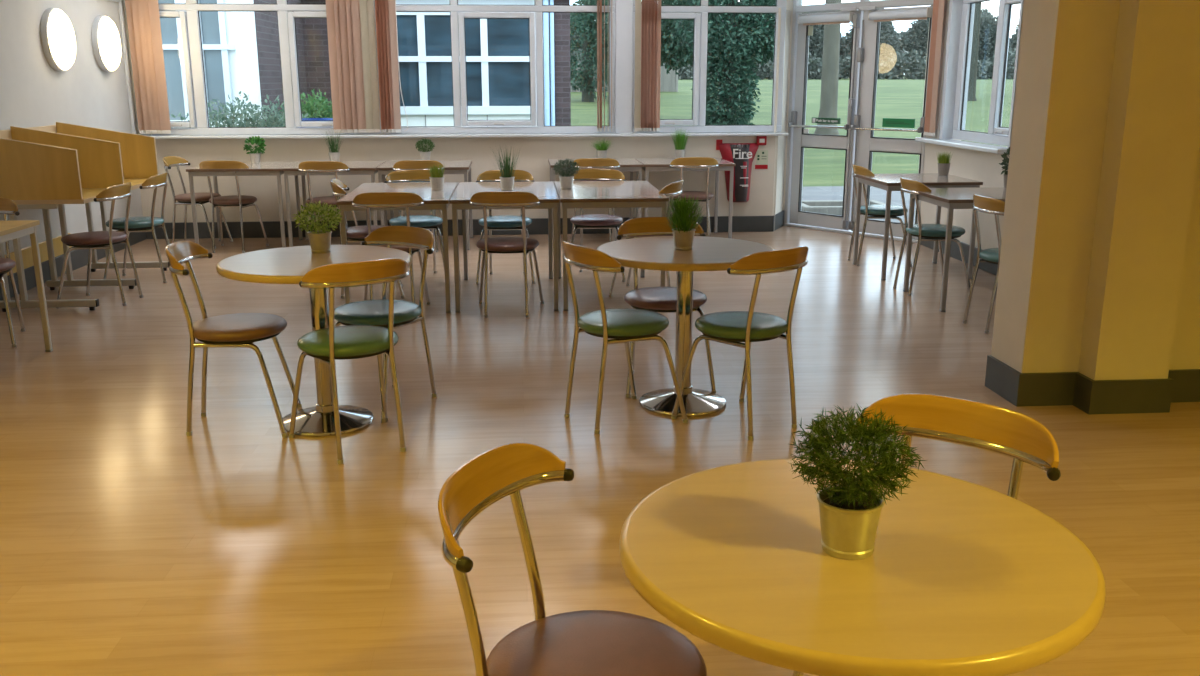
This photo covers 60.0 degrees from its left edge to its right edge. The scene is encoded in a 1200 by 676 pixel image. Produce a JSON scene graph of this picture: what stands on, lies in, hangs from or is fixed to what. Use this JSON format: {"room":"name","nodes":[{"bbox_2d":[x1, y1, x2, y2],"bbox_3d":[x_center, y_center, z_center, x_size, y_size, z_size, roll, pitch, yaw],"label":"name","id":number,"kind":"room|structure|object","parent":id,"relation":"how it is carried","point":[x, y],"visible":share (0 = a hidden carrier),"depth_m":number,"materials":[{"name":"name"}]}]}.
{"room":"eatery","nodes":[
{"label":"eatery","id":0,"kind":"room"},
{"bbox_2d":[0,0,142,254],"bbox_3d":[-3.917,-0.629,3.251,0.200,2.900,13.600,-1,14,-4],"label":"wall","id":1,"kind":"structure","parent":0,"point":[33,93],"depth_m":8.11,"materials":[{"name":"grey paint"}]},
{"bbox_2d":[4,233,71,275],"bbox_3d":[-4.100,-0.501,7.170,0.018,0.143,2.150,-1,14,-4],"label":"trim","id":2,"kind":"structure","parent":1,"relation":"attached to","point":[27,256],"depth_m":7.69,"materials":[{"name":"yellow wood"}]},
{"bbox_2d":[40,8,75,70],"bbox_3d":[-4.156,-2.300,8.015,0.103,0.472,0.472,-1,14,-4],"label":"wall lamp","id":3,"kind":"object","parent":1,"relation":"attached to","point":[58,41],"visible":1,"depth_m":7.90,"materials":[{"name":"white plastic"}]},
{"bbox_2d":[0,232,146,300],"bbox_3d":[-3.798,0.589,3.420,0.016,0.155,13.320,-1,14,-4],"label":"baseboard","id":4,"kind":"structure","parent":1,"relation":"attached to","point":[79,258],"depth_m":8.05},
{"bbox_2d":[92,15,120,71],"bbox_3d":[-4.231,-2.534,8.953,0.103,0.472,0.472,-1,14,-4],"label":"wall lamp","id":5,"kind":"object","parent":1,"relation":"attached to","point":[106,43],"visible":1,"depth_m":8.84,"materials":[{"name":"white plastic"}]},
{"bbox_2d":[118,0,135,133],"bbox_3d":[-4.305,-2.727,9.396,0.030,1.800,0.040,-1,14,-4],"label":"trim","id":6,"kind":"structure","parent":1,"relation":"attached to","point":[120,5],"depth_m":9.45,"materials":[{"name":"white paint"}]},
{"bbox_2d":[140,0,792,230],"bbox_3d":[-1.311,-2.323,10.036,6.480,2.900,0.500,-1,14,-4],"label":"wall","id":7,"kind":"structure","parent":0,"point":[767,186],"depth_m":9.93,"materials":[{"name":"beige paint"}]},
{"bbox_2d":[152,0,377,134],"bbox_3d":[-3.139,-2.654,9.582,2.080,1.535,0.115,-1,14,-4],"label":"window","id":8,"kind":"structure","parent":7,"relation":"in","point":[188,13],"depth_m":9.59,"materials":[{"name":"white plastic"}]},
{"bbox_2d":[125,0,170,133],"bbox_3d":[-3.911,-2.677,9.434,0.760,1.616,0.059,-1,14,-4],"label":"curtain","id":9,"kind":"object","parent":8,"relation":"attached to","point":[143,17],"visible":1,"depth_m":9.46,"materials":[{"name":"orange fabric"}]},
{"bbox_2d":[326,0,379,132],"bbox_3d":[-2.295,-2.709,9.556,0.462,1.616,0.061,-1,14,-4],"label":"curtain","id":10,"kind":"object","parent":8,"relation":"attached to","point":[350,23],"visible":1,"depth_m":9.60,"materials":[{"name":"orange fabric"}]},
{"bbox_2d":[122,0,632,135],"bbox_3d":[-2.014,-2.695,9.752,4.650,1.580,0.240,-1,14,-4],"label":"trim","id":11,"kind":"structure","parent":7,"relation":"attached to","point":[623,8],"depth_m":9.80,"materials":[{"name":"white paint"}]},
{"bbox_2d":[146,210,783,238],"bbox_3d":[-1.210,-1.126,10.288,6.272,0.155,0.436,-1,14,-4],"label":"baseboard","id":12,"kind":"structure","parent":7,"relation":"attached to","point":[739,223],"depth_m":10.06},
{"bbox_2d":[150,132,787,138],"bbox_3d":[-1.253,-1.916,9.842,6.150,0.027,0.120,-1,14,-4],"label":"trim","id":13,"kind":"structure","parent":7,"relation":"attached to","point":[751,133],"depth_m":9.80,"materials":[{"name":"white paint"}]},
{"bbox_2d":[391,0,614,133],"bbox_3d":[-0.921,-2.698,9.748,2.130,1.535,0.115,-1,14,-4],"label":"window","id":14,"kind":"structure","parent":7,"relation":"in","point":[458,40],"depth_m":9.78,"materials":[{"name":"white plastic"}]},
{"bbox_2d":[375,0,400,132],"bbox_3d":[-1.505,-2.725,9.615,1.093,1.616,0.084,-1,14,-4],"label":"vertical blind","id":15,"kind":"object","parent":14,"relation":"attached to","point":[385,11],"visible":1,"depth_m":9.62,"materials":[{"name":"orange fabric"}]},
{"bbox_2d":[597,0,611,131],"bbox_3d":[-0.367,-2.748,9.700,1.050,1.616,0.089,-1,14,-4],"label":"curtain","id":16,"kind":"object","parent":14,"relation":"attached to","point":[597,0],"visible":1,"depth_m":9.79,"materials":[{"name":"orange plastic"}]},
{"bbox_2d":[633,0,786,132],"bbox_3d":[1.038,-2.737,9.896,1.460,1.535,0.115,-1,14,-4],"label":"window","id":17,"kind":"structure","parent":7,"relation":"in","point":[700,13],"depth_m":9.92,"materials":[{"name":"white plastic"}]},
{"bbox_2d":[634,0,660,130],"bbox_3d":[1.014,-2.775,9.804,1.380,1.616,0.082,-1,14,-4],"label":"vertical blind","id":18,"kind":"object","parent":17,"relation":"attached to","point":[647,43],"visible":1,"depth_m":9.81,"materials":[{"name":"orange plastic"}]},
{"bbox_2d":[716,140,758,201],"bbox_3d":[1.342,-1.617,10.083,0.420,0.600,0.160,-1,14,-4],"label":"fire extinguisher cover","id":19,"kind":"object","parent":7,"relation":"attached to","point":[742,155],"visible":0.95,"depth_m":10.06,"materials":[{"name":"red plastic"}]},
{"bbox_2d":[735,158,748,186],"bbox_3d":[1.367,-1.597,10.023,0.130,0.271,0.030,-1,14,-4],"label":"print","id":20,"kind":"object","parent":19,"relation":"attached to","point":[741,168],"depth_m":10.03},
{"bbox_2d":[0,226,1199,675],"bbox_3d":[0.440,0.601,3.984,8.550,0.150,13.750,-1,14,-4],"label":"floor","id":21,"kind":"structure","parent":0,"point":[132,544],"depth_m":4.14,"materials":[{"name":"wood"}]},
{"bbox_2d":[0,198,25,347],"bbox_3d":[-3.566,-0.377,5.962,0.445,0.803,0.462,-3,14,-11],"label":"bistro chair","id":22,"kind":"object","parent":21,"relation":"on","point":[7,206],"visible":0.94,"depth_m":6.06,"materials":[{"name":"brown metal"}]},
{"bbox_2d":[0,220,52,351],"bbox_3d":[-3.370,-0.128,5.105,0.744,0.730,1.254,-1,14,-4],"label":"rectangular table","id":23,"kind":"object","parent":21,"relation":"on","point":[9,230],"visible":1,"depth_m":5.65,"materials":[{"name":"brown wood"}]},
{"bbox_2d":[0,122,169,311],"bbox_3d":[-3.737,-0.917,7.386,0.761,1.159,1.513,-1,14,-4],"label":"desk","id":24,"kind":"object","parent":21,"relation":"on","point":[45,168],"visible":0.8,"depth_m":7.26,"materials":[{"name":"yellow wood"}]},
{"bbox_2d":[56,182,142,308],"bbox_3d":[-3.378,-0.636,7.001,0.462,0.803,0.445,0,14,0],"label":"bistro chair","id":25,"kind":"object","parent":21,"relation":"on","point":[91,240],"visible":0.98,"depth_m":6.88,"materials":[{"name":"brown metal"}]},
{"bbox_2d":[104,172,169,282],"bbox_3d":[-3.443,-0.825,7.758,0.462,0.803,0.445,-1,14,-5],"label":"bistro chair","id":26,"kind":"object","parent":21,"relation":"on","point":[135,224],"visible":0.8,"depth_m":7.64,"materials":[{"name":"teal leather"}]},
{"bbox_2d":[162,156,232,248],"bbox_3d":[-3.665,-1.240,9.426,0.462,0.803,0.445,0,14,2],"label":"bistro chair","id":27,"kind":"object","parent":21,"relation":"on","point":[201,198],"visible":0.87,"depth_m":9.34,"materials":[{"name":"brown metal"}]},
{"bbox_2d":[165,241,301,437],"bbox_3d":[-1.580,-0.010,4.482,0.462,0.803,0.445,-2,14,-7],"label":"bistro chair","id":28,"kind":"object","parent":21,"relation":"on","point":[238,329],"visible":1,"depth_m":4.39,"materials":[{"name":"brown leather"}]},
{"bbox_2d":[199,160,268,252],"bbox_3d":[-3.241,-1.177,9.170,0.445,0.803,0.462,0,14,1],"label":"bistro chair","id":29,"kind":"object","parent":21,"relation":"on","point":[242,201],"visible":0.98,"depth_m":9.03,"materials":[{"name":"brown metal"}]},
{"bbox_2d":[186,162,302,246],"bbox_3d":[-3.162,-1.185,9.344,0.794,0.730,0.774,-1,14,-4],"label":"rectangular table","id":30,"kind":"object","parent":21,"relation":"on","point":[262,168],"visible":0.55,"depth_m":8.97,"materials":[{"name":"brown wood"}]},
{"bbox_2d":[244,136,265,162],"bbox_3d":[-3.139,-1.715,9.455,0.204,0.245,0.228,-6,15,-24],"label":"potted plant","id":31,"kind":"object","parent":30,"relation":"on","point":[255,156],"visible":1,"depth_m":9.43,"materials":[{"name":"green plant"}]},
{"bbox_2d":[216,245,411,436],"bbox_3d":[-1.207,0.017,4.512,0.804,0.730,0.804,-1,14,-4],"label":"round table","id":32,"kind":"object","parent":21,"relation":"on","point":[284,265],"visible":0.8,"depth_m":4.46,"materials":[{"name":"brown wood"}]},
{"bbox_2d":[293,201,341,252],"bbox_3d":[-1.238,-0.491,4.573,0.212,0.226,0.207,1,14,4],"label":"potted plant","id":33,"kind":"object","parent":32,"relation":"on","point":[319,239],"visible":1,"depth_m":4.55,"materials":[{"name":"green plant"}]},
{"bbox_2d":[298,161,360,244],"bbox_3d":[-2.367,-1.160,9.099,0.445,0.803,0.462,0,14,0],"label":"bistro chair","id":34,"kind":"object","parent":21,"relation":"on","point":[307,166],"visible":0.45,"depth_m":8.84,"materials":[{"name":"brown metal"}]},
{"bbox_2d":[282,161,387,246],"bbox_3d":[-2.365,-1.201,9.404,0.794,0.730,0.774,-1,14,-4],"label":"rectangular table","id":35,"kind":"object","parent":21,"relation":"on","point":[356,167],"visible":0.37,"depth_m":9.03,"materials":[{"name":"brown wood"}]},
{"bbox_2d":[289,258,409,463],"bbox_3d":[-1.014,0.052,4.229,0.445,0.803,0.462,-9,16,-31],"label":"bistro chair","id":36,"kind":"object","parent":21,"relation":"on","point":[326,345],"visible":1,"depth_m":4.08,"materials":[{"name":"green leather"}]},
{"bbox_2d":[330,179,403,297],"bbox_3d":[-1.627,-0.705,7.269,0.462,0.803,0.445,-3,14,-12],"label":"bistro chair","id":37,"kind":"object","parent":21,"relation":"on","point":[357,234],"visible":0.38,"depth_m":7.13,"materials":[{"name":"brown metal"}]},
{"bbox_2d":[334,226,436,422],"bbox_3d":[-1.007,-0.087,4.786,0.445,0.803,0.462,9,17,33],"label":"bistro chair","id":38,"kind":"object","parent":21,"relation":"on","point":[366,312],"visible":0.74,"depth_m":4.79,"materials":[{"name":"green leather"}]},
{"bbox_2d":[352,192,429,304],"bbox_3d":[-1.333,-0.555,6.665,0.445,0.803,0.462,-2,14,-7],"label":"bistro chair","id":39,"kind":"object","parent":21,"relation":"on","point":[372,199],"visible":0.56,"depth_m":6.40,"materials":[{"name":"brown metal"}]},
{"bbox_2d":[336,182,459,312],"bbox_3d":[-1.349,-0.651,7.193,0.695,0.730,1.179,-1,14,-4],"label":"rectangular table","id":40,"kind":"object","parent":21,"relation":"on","point":[433,200],"visible":0.62,"depth_m":6.71,"materials":[{"name":"brown wood"}]},
{"bbox_2d":[428,164,444,190],"bbox_3d":[-1.126,-1.111,7.140,0.144,0.187,0.132,-2,14,-7],"label":"potted plant","id":41,"kind":"object","parent":40,"relation":"on","point":[436,178],"visible":1,"depth_m":7.11,"materials":[{"name":"plant"}]},
{"bbox_2d":[384,170,444,282],"bbox_3d":[-1.383,-0.845,7.829,0.445,0.803,0.462,-3,14,-10],"label":"bistro chair","id":42,"kind":"object","parent":21,"relation":"on","point":[431,222],"visible":0.68,"depth_m":7.86,"materials":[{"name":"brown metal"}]},
{"bbox_2d":[392,160,443,251],"bbox_3d":[-1.584,-1.181,9.177,0.445,0.803,0.462,-2,14,-7],"label":"bistro chair","id":43,"kind":"object","parent":21,"relation":"on","point":[405,164],"visible":0.27,"depth_m":8.89,"materials":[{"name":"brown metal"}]},
{"bbox_2d":[376,160,472,249],"bbox_3d":[-1.567,-1.217,9.464,0.794,0.730,0.774,-1,14,-4],"label":"rectangular table","id":44,"kind":"object","parent":21,"relation":"on","point":[451,166],"visible":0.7,"depth_m":9.16,"materials":[{"name":"brown wood"}]},
{"bbox_2d":[416,138,434,159],"bbox_3d":[-1.616,-1.745,9.629,0.194,0.216,0.191,12,18,40],"label":"potted plant","id":45,"kind":"object","parent":44,"relation":"on","point":[425,154],"visible":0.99,"depth_m":9.60,"materials":[{"name":"green plant"}]},
{"bbox_2d":[449,181,559,312],"bbox_3d":[-0.649,-0.665,7.245,0.695,0.730,1.179,-1,14,-4],"label":"rectangular table","id":46,"kind":"object","parent":21,"relation":"on","point":[546,192],"visible":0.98,"depth_m":6.79,"materials":[{"name":"brown wood"}]},
{"bbox_2d":[487,148,519,190],"bbox_3d":[-0.651,-1.177,7.112,0.305,0.328,0.291,-7,15,-25],"label":"potted plant","id":47,"kind":"object","parent":46,"relation":"on","point":[506,180],"visible":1,"depth_m":7.11,"materials":[{"name":"plant"}]},
{"bbox_2d":[476,170,534,283],"bbox_3d":[-0.710,-0.841,7.811,0.445,0.803,0.462,-1,14,-2],"label":"bistro chair","id":48,"kind":"object","parent":21,"relation":"on","point":[506,222],"visible":0.58,"depth_m":7.73,"materials":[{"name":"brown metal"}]},
{"bbox_2d":[469,191,543,317],"bbox_3d":[-0.597,-0.566,6.706,0.445,0.803,0.462,0,14,0],"label":"bistro chair","id":49,"kind":"object","parent":21,"relation":"on","point":[524,245],"visible":1,"depth_m":6.55,"materials":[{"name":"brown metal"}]},
{"bbox_2d":[438,443,706,675],"bbox_3d":[-0.030,0.634,1.889,0.462,0.803,0.445,5,15,21],"label":"bistro chair","id":50,"kind":"object","parent":21,"relation":"on","point":[584,642],"visible":1,"depth_m":1.90,"materials":[{"name":"brown leather"}]},
{"bbox_2d":[570,158,619,241],"bbox_3d":[-0.047,-1.236,9.390,0.445,0.803,0.462,-1,14,-2],"label":"bistro chair","id":51,"kind":"object","parent":21,"relation":"on","point":[584,163],"visible":0.3,"depth_m":9.11,"materials":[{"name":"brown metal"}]},
{"bbox_2d":[548,158,642,234],"bbox_3d":[-0.054,-1.278,9.704,0.829,0.730,0.754,-1,14,-4],"label":"rectangular table","id":52,"kind":"object","parent":21,"relation":"on","point":[626,164],"visible":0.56,"depth_m":9.39,"materials":[{"name":"brown wood"}]},
{"bbox_2d":[568,169,625,281],"bbox_3d":[-0.025,-0.860,7.882,0.445,0.803,0.462,0,14,2],"label":"bistro chair","id":53,"kind":"object","parent":21,"relation":"on","point":[589,221],"visible":0.73,"depth_m":7.90,"materials":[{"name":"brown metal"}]},
{"bbox_2d":[554,181,668,310],"bbox_3d":[0.050,-0.678,7.298,0.695,0.730,1.179,-1,14,-4],"label":"rectangular table","id":54,"kind":"object","parent":21,"relation":"on","point":[584,194],"visible":0.84,"depth_m":6.81,"materials":[{"name":"brown wood"}]},
{"bbox_2d":[553,159,578,189],"bbox_3d":[-0.233,-1.139,7.191,0.195,0.214,0.203,2,14,7],"label":"potted plant","id":55,"kind":"object","parent":54,"relation":"on","point":[566,180],"visible":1,"depth_m":7.17,"materials":[{"name":"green plant"}]},
{"bbox_2d":[562,241,687,433],"bbox_3d":[0.082,-0.030,4.553,0.462,0.803,0.445,-8,16,-30],"label":"bistro chair","id":56,"kind":"object","parent":21,"relation":"on","point":[625,326],"visible":1,"depth_m":4.43,"materials":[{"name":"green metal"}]},
{"bbox_2d":[608,179,683,297],"bbox_3d":[0.343,-0.702,7.248,0.462,0.803,0.445,5,15,18],"label":"bistro chair","id":57,"kind":"object","parent":21,"relation":"on","point":[675,188],"visible":0.37,"depth_m":7.06,"materials":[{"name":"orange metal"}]},
{"bbox_2d":[617,217,715,397],"bbox_3d":[0.316,-0.163,5.085,0.445,0.803,0.462,-2,14,-6],"label":"bistro chair","id":58,"kind":"object","parent":21,"relation":"on","point":[655,299],"visible":0.55,"depth_m":5.04,"materials":[{"name":"leather"}]},
{"bbox_2d":[597,236,773,416],"bbox_3d":[0.385,-0.048,4.768,0.804,0.730,0.804,-1,14,-4],"label":"round table","id":59,"kind":"object","parent":21,"relation":"on","point":[656,252],"visible":0.81,"depth_m":4.71,"materials":[{"name":"brown wood"}]},
{"bbox_2d":[663,195,706,249],"bbox_3d":[0.373,-0.519,4.630,0.218,0.249,0.214,5,15,19],"label":"potted plant","id":60,"kind":"object","parent":59,"relation":"on","point":[683,235],"visible":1,"depth_m":4.61,"materials":[{"name":"green plant"}]},
{"bbox_2d":[635,158,735,237],"bbox_3d":[0.778,-1.295,9.766,0.829,0.730,0.754,-1,14,-4],"label":"rectangular table","id":61,"kind":"object","parent":21,"relation":"on","point":[649,164],"visible":0.46,"depth_m":9.44,"materials":[{"name":"brown wood"}]},
{"bbox_2d":[670,128,688,157],"bbox_3d":[0.761,-1.857,9.885,0.247,0.302,0.230,6,15,23],"label":"potted plant","id":62,"kind":"object","parent":61,"relation":"on","point":[679,143],"visible":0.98,"depth_m":9.85,"materials":[{"name":"green plant"}]},
{"bbox_2d":[669,157,718,236],"bbox_3d":[0.836,-1.258,9.476,0.445,0.803,0.462,-1,14,-2],"label":"bistro chair","id":63,"kind":"object","parent":21,"relation":"on","point":[683,162],"visible":0.66,"depth_m":9.24,"materials":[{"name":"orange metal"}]},
{"bbox_2d":[671,246,808,440],"bbox_3d":[0.626,-0.016,4.494,0.445,0.803,0.462,-10,17,-35],"label":"bistro chair","id":64,"kind":"object","parent":21,"relation":"on","point":[733,328],"visible":1,"depth_m":4.35,"materials":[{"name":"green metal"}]},
{"bbox_2d":[619,458,1105,675],"bbox_3d":[0.418,0.687,1.817,0.770,0.730,0.770,-1,14,-4],"label":"round table","id":65,"kind":"object","parent":21,"relation":"on","point":[960,577],"visible":0.84,"depth_m":1.59,"materials":[{"name":"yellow wood"}]},
{"bbox_2d":[789,403,924,559],"bbox_3d":[0.401,0.224,1.658,0.214,0.245,0.208,-13,19,-43],"label":"potted plant","id":66,"kind":"object","parent":65,"relation":"on","point":[849,510],"visible":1,"depth_m":1.63,"materials":[{"name":"green plant"}]},
{"bbox_2d":[848,164,911,266],"bbox_3d":[2.270,-1.004,8.450,0.462,0.803,0.445,-1,14,-2],"label":"bistro chair","id":67,"kind":"object","parent":21,"relation":"on","point":[870,211],"visible":0.77,"depth_m":8.32,"materials":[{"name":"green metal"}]},
{"bbox_2d":[853,173,982,279],"bbox_3d":[2.439,-0.879,8.091,0.724,0.730,0.734,-1,14,-4],"label":"rectangular table","id":68,"kind":"object","parent":21,"relation":"on","point":[888,182],"visible":0.88,"depth_m":7.83,"materials":[{"name":"brown wood"}]},
{"bbox_2d":[937,150,952,175],"bbox_3d":[2.712,-1.382,8.191,0.131,0.196,0.138,4,15,16],"label":"potted plant","id":69,"kind":"object","parent":68,"relation":"on","point":[943,161],"visible":1,"depth_m":8.17,"materials":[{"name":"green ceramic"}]},
{"bbox_2d":[792,394,1060,675],"bbox_3d":[0.655,0.567,2.157,0.445,0.803,0.462,11,18,38],"label":"bistro chair","id":70,"kind":"object","parent":21,"relation":"on","point":[1020,437],"visible":0.28,"depth_m":2.21,"materials":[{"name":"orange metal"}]},
{"bbox_2d":[893,177,969,295],"bbox_3d":[2.332,-0.719,7.305,0.462,0.803,0.445,-2,14,-7],"label":"bistro chair","id":71,"kind":"object","parent":21,"relation":"on","point":[928,232],"visible":0.91,"depth_m":7.18,"materials":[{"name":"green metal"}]},
{"bbox_2d":[903,187,1005,311],"bbox_3d":[2.600,-0.613,7.022,0.854,0.730,0.714,-1,14,-4],"label":"rectangular table","id":72,"kind":"object","parent":21,"relation":"on","point":[951,199],"visible":0.34,"depth_m":6.79,"materials":[{"name":"brown wood"}]},
{"bbox_2d":[963,194,1004,333],"bbox_3d":[2.467,-0.455,6.245,0.462,0.803,0.445,-2,14,-9],"label":"bistro chair","id":73,"kind":"object","parent":21,"relation":"on","point":[983,204],"visible":0.47,"depth_m":6.15,"materials":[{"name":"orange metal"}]},
{"bbox_2d":[915,0,1023,249],"bbox_3d":[3.218,-1.593,7.086,0.220,2.900,4.780,-1,14,-4],"label":"wall","id":74,"kind":"structure","parent":0,"point":[984,167],"depth_m":8.60,"materials":[{"name":"beige paint"}]},
{"bbox_2d":[924,0,944,135],"bbox_3d":[2.950,-2.410,8.330,0.045,1.616,1.502,-1,14,-4],"label":"vertical blind","id":75,"kind":"object","parent":74,"relation":"attached to","point":[938,5],"visible":1,"depth_m":9.00,"materials":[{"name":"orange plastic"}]},
{"bbox_2d":[921,237,997,274],"bbox_3d":[3.102,-0.403,7.368,0.016,0.155,4.430,-1,14,-4],"label":"baseboard","id":76,"kind":"structure","parent":74,"relation":"attached to","point":[955,253],"depth_m":8.55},
{"bbox_2d":[915,137,1006,153],"bbox_3d":[2.997,-1.591,8.557,0.200,0.035,1.660,-1,14,-4],"label":"windowsill","id":77,"kind":"structure","parent":74,"relation":"attached to","point":[989,148],"depth_m":8.41,"materials":[{"name":"white paint"}]},
{"bbox_2d":[939,0,1023,147],"bbox_3d":[3.068,-2.320,8.226,0.120,1.540,1.360,-1,14,-4],"label":"trim","id":78,"kind":"structure","parent":74,"relation":"attached to","point":[955,6],"depth_m":8.84,"materials":[{"name":"white paint"}]},
{"bbox_2d":[952,0,1020,145],"bbox_3d":[3.110,-2.318,8.225,0.115,1.525,1.250,-1,14,-4],"label":"window","id":79,"kind":"structure","parent":74,"relation":"in","point":[997,135],"depth_m":8.28,"materials":[{"name":"white plastic"}]},
{"bbox_2d":[991,0,1199,379],"bbox_3d":[3.284,-0.998,4.697,2.710,2.900,0.460,-1,14,-4],"label":"wall pillar","id":80,"kind":"structure","parent":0,"point":[1099,274],"depth_m":4.57,"materials":[{"name":"beige paint"}]},
{"bbox_2d":[985,355,1199,414],"bbox_3d":[3.277,0.191,4.983,2.728,0.155,0.478,-1,14,-4],"label":"baseboard","id":81,"kind":"structure","parent":80,"relation":"attached to","point":[1091,396],"depth_m":4.78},
{"bbox_3d":[2.502,-3.597,9.577,1.485,0.215,1.943,-1,14,-4],"label":"wall","id":82,"kind":"structure","parent":0,"visible":0},
{"bbox_2d":[798,13,848,23],"bbox_3d":[2.154,-3.052,9.925,0.076,0.074,0.605,-12,18,-39],"label":"rolled blind","id":83,"kind":"object","parent":82,"relation":"attached to","point":[805,18],"depth_m":9.92,"materials":[{"name":"white fabric"}]},
{"bbox_2d":[788,7,863,230],"bbox_3d":[2.162,-2.124,10.159,0.166,2.085,0.740,-12,18,-39],"label":"door","id":84,"kind":"structure","parent":82,"relation":"in","point":[802,139],"depth_m":10.19,"materials":[{"name":"white metal"}]},
{"bbox_2d":[784,0,933,242],"bbox_3d":[2.469,-2.248,9.863,0.120,2.530,1.720,-12,18,-39],"label":"trim","id":85,"kind":"structure","parent":82,"relation":"attached to","point":[798,8],"depth_m":10.24,"materials":[{"name":"white metal"}]},
{"bbox_2d":[848,6,932,239],"bbox_3d":[2.662,-1.982,9.588,0.166,2.085,0.785,-12,18,-39],"label":"door","id":86,"kind":"structure","parent":82,"relation":"in","point":[866,143],"depth_m":9.67,"materials":[{"name":"white metal"}]},
{"bbox_2d":[869,8,926,19],"bbox_3d":[2.684,-2.901,9.318,0.076,0.074,0.605,-12,18,-39],"label":"rolled blind","id":87,"kind":"object","parent":82,"relation":"attached to","point":[874,13],"depth_m":9.31,"materials":[{"name":"white fabric"}]},
{"label":"outside","id":88,"kind":"structure","parent":0,"visible":0},
{"bbox_2d":[571,77,1012,186],"bbox_3d":[24.802,-15.819,66.266,180.000,1.829,148.000,-1,14,-4],"label":"lawn","id":89,"kind":"structure","parent":88,"point":[899,99],"depth_m":29.13,"materials":[{"name":"green plant"}]},
{"bbox_2d":[158,0,261,135],"bbox_3d":[-5.791,-3.030,12.478,3.440,3.100,0.700,-1,14,-4],"label":"building","id":90,"kind":"structure","parent":89,"relation":"on","point":[229,43],"depth_m":12.22,"materials":[{"name":"white paint"}]},
{"bbox_2d":[163,91,307,135],"bbox_3d":[-4.146,-1.857,11.558,2.013,1.728,1.169,-1,14,-4],"label":"shrub","id":91,"kind":"object","parent":89,"relation":"on","point":[232,121],"visible":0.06,"depth_m":11.31,"materials":[{"name":"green plant"}]},
{"bbox_2d":[280,89,360,134],"bbox_3d":[-3.232,-2.234,12.694,1.491,1.583,1.017,-5,15,-19],"label":"shrub","id":92,"kind":"object","parent":89,"relation":"on","point":[321,103],"visible":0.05,"depth_m":12.46,"materials":[{"name":"green plant"}]},
{"bbox_2d":[253,0,570,134],"bbox_3d":[-2.632,-4.440,17.853,4.200,3.230,10.910,-1,14,-4],"label":"brick building","id":93,"kind":"structure","parent":89,"relation":"on","point":[497,50],"depth_m":15.35,"materials":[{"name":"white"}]},
{"bbox_2d":[570,0,608,101],"bbox_3d":[-0.121,-9.341,32.786,3.017,3.876,2.248,-2,14,-9],"label":"tree","id":94,"kind":"object","parent":89,"relation":"on","point":[585,81],"visible":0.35,"depth_m":32.51,"materials":[{"name":"green plant"}]},
{"bbox_2d":[571,64,677,91],"bbox_3d":[0.421,-9.455,37.981,4.900,1.100,0.100,-1,14,-4],"label":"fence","id":95,"kind":"object","parent":89,"relation":"on","point":[668,82],"visible":0.13,"depth_m":38.12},
{"bbox_2d":[602,0,717,75],"bbox_3d":[1.030,-8.701,26.352,4.139,6.371,2.851,-1,14,-4],"label":"tree","id":96,"kind":"object","parent":89,"relation":"on","point":[675,48],"visible":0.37,"depth_m":26.27,"materials":[{"name":"green plant"}]},
{"bbox_2d":[673,0,775,132],"bbox_3d":[2.627,-6.085,19.385,2.633,6.010,2.472,7,15,25],"label":"tree","id":97,"kind":"object","parent":89,"relation":"on","point":[737,37],"visible":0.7,"depth_m":19.28,"materials":[{"name":"green plant"}]},
{"bbox_2d":[571,47,1015,79],"bbox_3d":[17.344,-18.661,71.126,50.386,2.554,3.623,-1,14,-4],"label":"undergrowth","id":98,"kind":"object","parent":89,"relation":"on","point":[891,69],"visible":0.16,"depth_m":71.12,"materials":[{"name":"green plant"}]},
{"bbox_2d":[802,12,823,78],"bbox_3d":[15.546,-21.534,76.437,4.035,5.789,3.497,-4,14,-14],"label":"tree","id":99,"kind":"object","parent":89,"relation":"on","point":[815,41],"visible":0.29,"depth_m":75.43,"materials":[{"name":"green plant"}]},
{"bbox_2d":[814,0,841,134],"bbox_3d":[6.261,-8.893,22.683,4.976,8.913,7.031,-1,14,-4],"label":"tree","id":100,"kind":"object","parent":89,"relation":"on","point":[831,39],"visible":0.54,"depth_m":22.91,"materials":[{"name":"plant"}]},
{"bbox_2d":[844,8,893,77],"bbox_3d":[19.822,-21.741,76.771,3.579,5.884,4.310,12,19,41],"label":"tree","id":101,"kind":"object","parent":89,"relation":"on","point":[884,45],"visible":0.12,"depth_m":76.21,"materials":[{"name":"green plant"}]},
{"bbox_2d":[900,18,928,78],"bbox_3d":[24.253,-21.478,77.296,3.866,5.139,3.350,3,14,14],"label":"tree","id":102,"kind":"object","parent":89,"relation":"on","point":[917,33],"visible":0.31,"depth_m":76.56,"materials":[{"name":"green plant"}]},
{"bbox_2d":[967,2,981,100],"bbox_3d":[12.140,-10.806,32.690,5.741,6.735,3.779,-1,14,-4],"label":"tree","id":103,"kind":"object","parent":89,"relation":"on","point":[977,15],"visible":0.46,"depth_m":33.69,"materials":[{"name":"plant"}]},
{"bbox_2d":[978,14,997,77],"bbox_3d":[28.581,-21.578,77.528,3.648,5.071,2.964,-7,16,-26],"label":"tree","id":104,"kind":"object","parent":89,"relation":"on","point":[987,38],"visible":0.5,"depth_m":76.62,"materials":[{"name":"green plant"}]},
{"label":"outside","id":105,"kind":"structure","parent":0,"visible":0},
{"bbox_2d":[802,186,915,223],"bbox_3d":[4.538,-1.025,10.755,8.300,0.040,10.600,-1,14,-4],"label":"patio","id":106,"kind":"structure","parent":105,"point":[814,193],"depth_m":14.59,"materials":[{"name":"concrete"}]},
{"bbox_2d":[801,200,885,214],"bbox_3d":[2.968,-1.608,12.810,1.100,0.100,0.700,-1,14,-4],"label":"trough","id":107,"kind":"object","parent":106,"relation":"on","point":[834,207],"visible":0.3,"depth_m":12.55,"materials":[{"name":"concrete"}]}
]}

